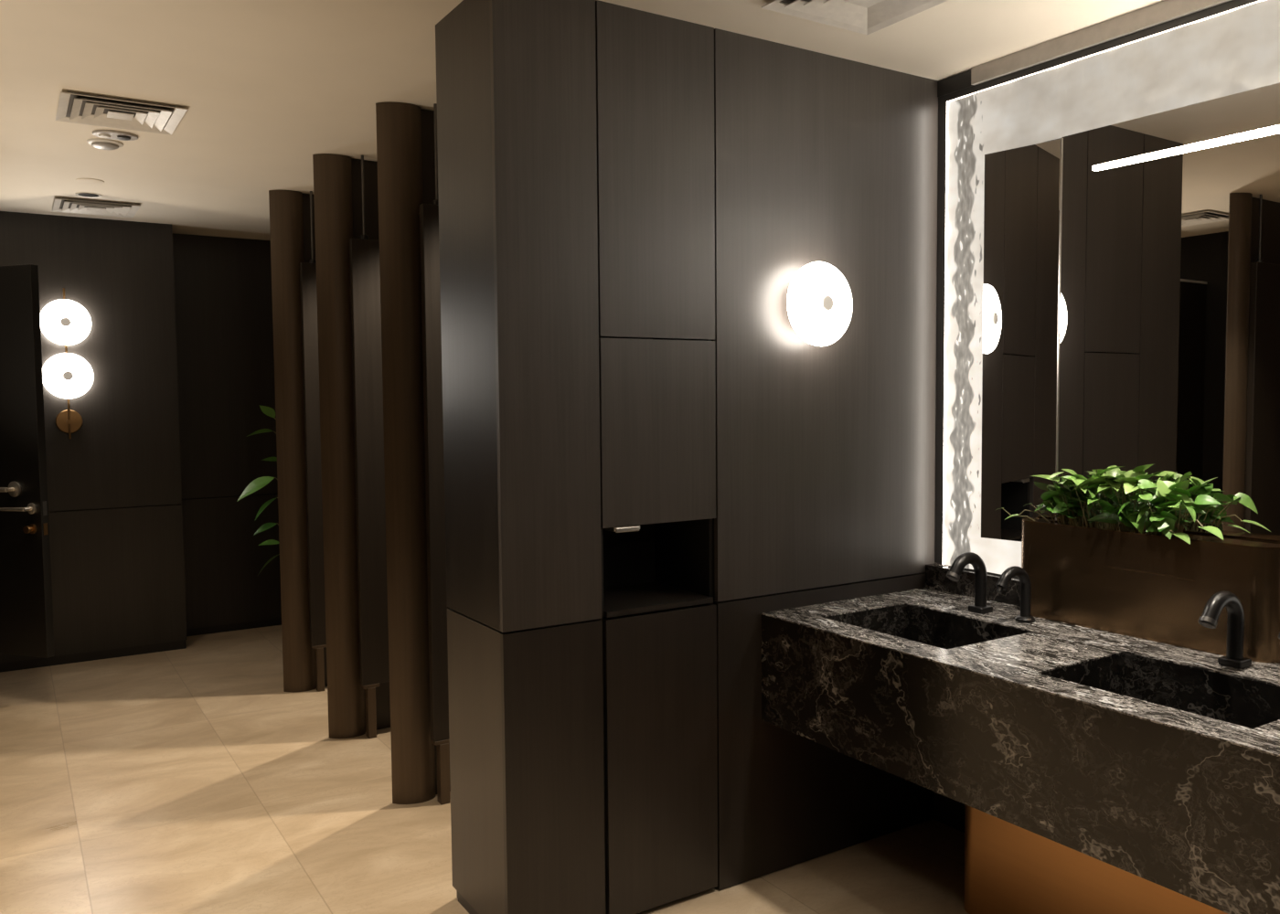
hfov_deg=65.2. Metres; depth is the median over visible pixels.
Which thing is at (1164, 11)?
trim
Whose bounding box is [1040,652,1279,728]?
basin
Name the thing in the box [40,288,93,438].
wall lamp
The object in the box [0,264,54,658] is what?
door
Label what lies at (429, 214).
door
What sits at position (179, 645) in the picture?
baseboard
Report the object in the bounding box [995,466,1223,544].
pothos plant
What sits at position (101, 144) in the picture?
smoke detector
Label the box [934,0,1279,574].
wall mirror
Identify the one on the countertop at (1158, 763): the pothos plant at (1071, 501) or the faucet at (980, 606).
the faucet at (980, 606)
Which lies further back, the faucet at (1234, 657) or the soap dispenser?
the soap dispenser
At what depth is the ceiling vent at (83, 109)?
3.79 m
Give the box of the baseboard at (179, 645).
[0,618,281,672]
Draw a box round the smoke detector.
[86,138,123,149]
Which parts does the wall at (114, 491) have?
panel, panel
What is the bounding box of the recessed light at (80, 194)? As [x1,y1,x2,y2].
[74,192,101,197]
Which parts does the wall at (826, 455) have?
panel, panel, pillar panel, pillar panel, panel, panel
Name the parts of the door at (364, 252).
pivot rod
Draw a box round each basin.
[823,604,1031,650]
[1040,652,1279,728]
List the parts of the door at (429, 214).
pivot rod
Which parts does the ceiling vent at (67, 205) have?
plate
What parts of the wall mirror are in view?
narrow pane, wide pane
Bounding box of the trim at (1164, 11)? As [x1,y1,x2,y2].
[970,0,1232,85]
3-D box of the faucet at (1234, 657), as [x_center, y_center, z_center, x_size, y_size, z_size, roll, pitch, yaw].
[1.449,0.431,2.490,0.179,0.196,0.058,-3,4,-32]
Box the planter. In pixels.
[1021,517,1279,663]
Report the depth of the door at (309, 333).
5.31 m
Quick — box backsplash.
[925,563,1020,606]
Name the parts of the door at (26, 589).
lever handle, lever handle, lock knob, latch plate, latch plate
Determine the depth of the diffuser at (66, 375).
5.87 m
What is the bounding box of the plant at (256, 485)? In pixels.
[236,405,279,574]
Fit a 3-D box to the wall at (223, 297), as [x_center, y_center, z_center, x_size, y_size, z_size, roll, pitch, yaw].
[-2.285,-0.166,7.111,1.910,2.662,0.060,-3,4,-32]
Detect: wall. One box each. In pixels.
[0,211,186,663]
[172,233,281,629]
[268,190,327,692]
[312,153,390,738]
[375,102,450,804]
[435,0,938,913]
[933,562,970,832]
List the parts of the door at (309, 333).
pivot rod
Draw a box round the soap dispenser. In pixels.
[995,565,1035,623]
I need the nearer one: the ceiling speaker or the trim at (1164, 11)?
the trim at (1164, 11)
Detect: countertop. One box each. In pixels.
[761,563,1279,913]
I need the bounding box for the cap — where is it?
[75,178,104,184]
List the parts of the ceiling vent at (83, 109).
plate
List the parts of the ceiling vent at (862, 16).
plate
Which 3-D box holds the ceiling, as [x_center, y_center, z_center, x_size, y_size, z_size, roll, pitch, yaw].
[-0.969,-1.306,2.637,4.576,0.100,9.000,-3,4,-32]
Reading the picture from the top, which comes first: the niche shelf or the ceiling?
the ceiling
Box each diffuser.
[40,299,91,345]
[42,352,93,398]
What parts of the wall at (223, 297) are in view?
panel, panel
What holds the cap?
attached to the ceiling
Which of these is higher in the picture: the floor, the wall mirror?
the wall mirror
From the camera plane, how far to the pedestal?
2.78 m
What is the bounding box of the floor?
[0,625,968,913]
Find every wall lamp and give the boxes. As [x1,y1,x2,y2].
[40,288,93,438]
[787,261,852,346]
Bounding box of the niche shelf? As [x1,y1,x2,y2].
[603,582,713,618]
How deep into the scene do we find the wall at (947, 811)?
3.62 m
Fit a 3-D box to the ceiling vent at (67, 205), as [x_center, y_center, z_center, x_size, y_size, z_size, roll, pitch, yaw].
[-3.050,-1.396,5.610,0.410,0.020,0.410,-3,4,-32]
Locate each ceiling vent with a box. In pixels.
[52,197,140,217]
[55,92,187,135]
[761,0,948,34]
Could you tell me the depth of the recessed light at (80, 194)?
5.30 m
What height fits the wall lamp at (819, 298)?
0.268 m
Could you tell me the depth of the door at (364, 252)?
4.57 m
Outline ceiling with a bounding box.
[0,0,1163,240]
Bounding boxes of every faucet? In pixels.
[946,552,992,614]
[1197,590,1251,669]
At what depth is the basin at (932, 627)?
3.21 m
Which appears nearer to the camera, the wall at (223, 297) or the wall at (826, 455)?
the wall at (826, 455)
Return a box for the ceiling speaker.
[92,129,138,140]
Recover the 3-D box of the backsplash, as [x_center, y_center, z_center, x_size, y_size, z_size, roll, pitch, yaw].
[1.478,0.462,2.933,0.057,0.083,1.609,-3,4,-32]
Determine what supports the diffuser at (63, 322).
attached to the wall lamp at (65, 322)
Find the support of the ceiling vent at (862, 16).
in the ceiling
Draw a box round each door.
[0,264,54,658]
[299,191,326,692]
[349,155,389,738]
[419,103,450,804]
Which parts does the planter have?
plate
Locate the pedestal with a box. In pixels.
[963,804,1227,913]
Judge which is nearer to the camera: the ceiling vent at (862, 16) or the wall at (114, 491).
the ceiling vent at (862, 16)
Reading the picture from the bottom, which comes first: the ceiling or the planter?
the planter
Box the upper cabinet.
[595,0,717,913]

